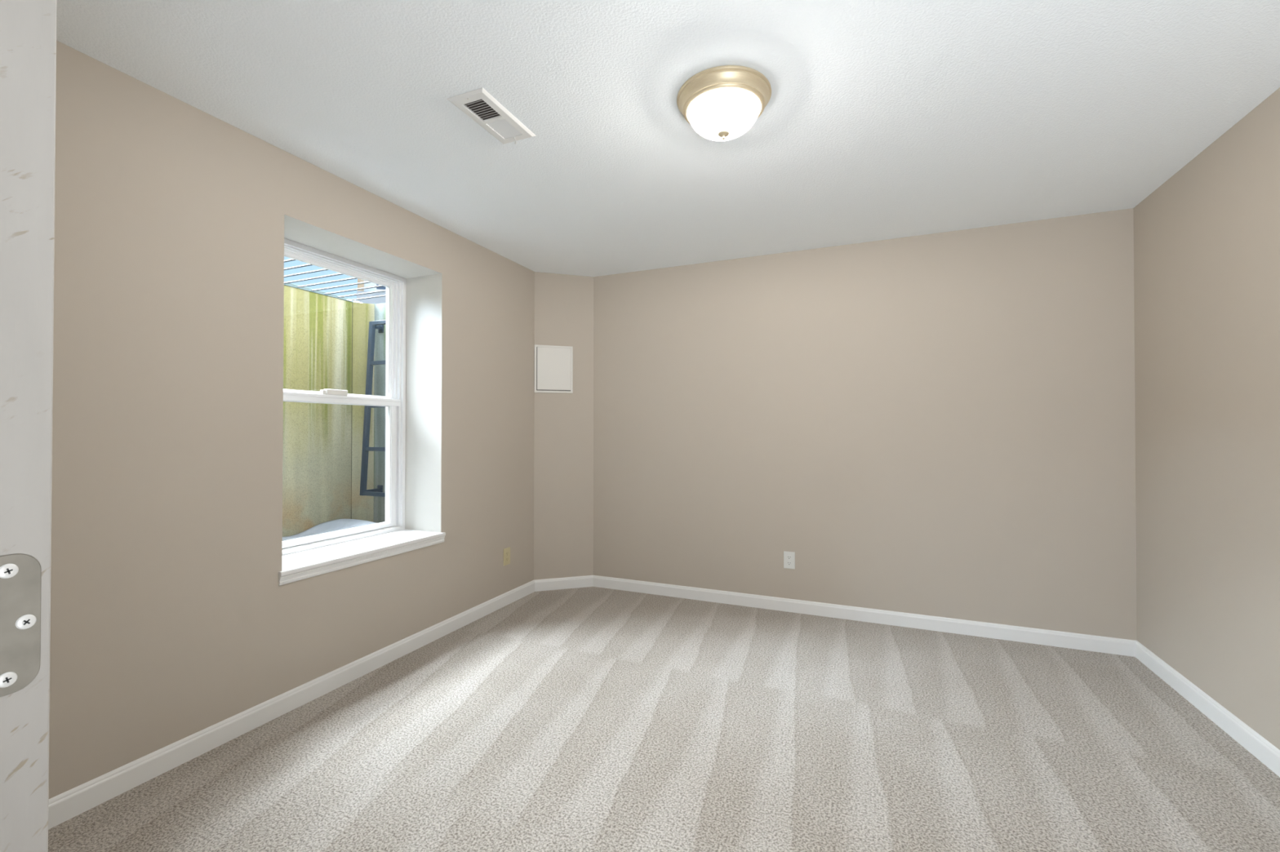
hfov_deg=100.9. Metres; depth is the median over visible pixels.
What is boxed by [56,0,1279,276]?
ceiling
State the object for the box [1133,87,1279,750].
wall
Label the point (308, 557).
window
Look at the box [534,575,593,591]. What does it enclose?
baseboard
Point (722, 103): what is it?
ceiling light
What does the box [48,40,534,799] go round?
wall
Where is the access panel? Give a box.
[533,344,573,393]
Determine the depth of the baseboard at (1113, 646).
3.33 m
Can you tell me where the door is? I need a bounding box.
[0,0,57,851]
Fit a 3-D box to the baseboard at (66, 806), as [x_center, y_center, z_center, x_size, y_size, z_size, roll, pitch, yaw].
[-1.433,1.202,2.530,0.014,0.086,3.236,0,-1,23]
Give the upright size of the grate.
0.030 m
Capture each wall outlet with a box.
[503,546,510,566]
[783,551,795,569]
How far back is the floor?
1.97 m
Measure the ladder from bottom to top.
1.296 m
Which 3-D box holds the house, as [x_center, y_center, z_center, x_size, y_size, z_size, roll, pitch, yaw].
[-2.489,-4.142,15.104,9.600,6.800,5.800,0,-1,-17]
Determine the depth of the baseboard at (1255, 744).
2.21 m
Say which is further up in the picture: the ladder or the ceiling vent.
the ceiling vent
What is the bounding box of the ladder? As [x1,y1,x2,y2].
[360,320,386,497]
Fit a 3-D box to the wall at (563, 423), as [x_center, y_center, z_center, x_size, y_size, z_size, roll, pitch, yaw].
[-0.628,0.040,4.200,0.503,2.440,0.446,0,-1,23]
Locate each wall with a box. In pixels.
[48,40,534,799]
[282,284,352,537]
[351,302,374,522]
[373,302,386,523]
[533,271,593,580]
[593,208,1137,640]
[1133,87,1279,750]
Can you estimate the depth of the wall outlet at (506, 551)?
3.71 m
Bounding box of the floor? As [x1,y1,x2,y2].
[48,586,1279,851]
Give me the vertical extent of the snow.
0.373 m
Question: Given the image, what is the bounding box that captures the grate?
[284,258,386,302]
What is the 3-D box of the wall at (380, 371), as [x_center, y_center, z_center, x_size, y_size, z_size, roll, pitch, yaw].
[-1.665,0.061,3.958,0.740,1.992,0.140,0,-1,23]
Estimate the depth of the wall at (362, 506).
4.00 m
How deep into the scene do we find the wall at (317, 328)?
3.73 m
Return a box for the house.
[356,278,386,304]
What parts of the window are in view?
sash, sash, frame, sill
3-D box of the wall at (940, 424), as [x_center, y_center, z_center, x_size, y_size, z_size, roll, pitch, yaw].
[1.193,0.035,3.591,3.324,2.440,0.150,0,-1,23]
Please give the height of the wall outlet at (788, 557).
0.115 m
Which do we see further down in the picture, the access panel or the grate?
the access panel
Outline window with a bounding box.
[278,238,445,586]
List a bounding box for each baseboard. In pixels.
[48,580,534,830]
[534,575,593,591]
[592,575,1136,657]
[1134,640,1279,777]
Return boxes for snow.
[282,519,375,541]
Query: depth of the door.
0.34 m
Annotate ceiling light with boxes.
[676,65,771,141]
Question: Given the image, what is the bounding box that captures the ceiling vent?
[447,87,535,143]

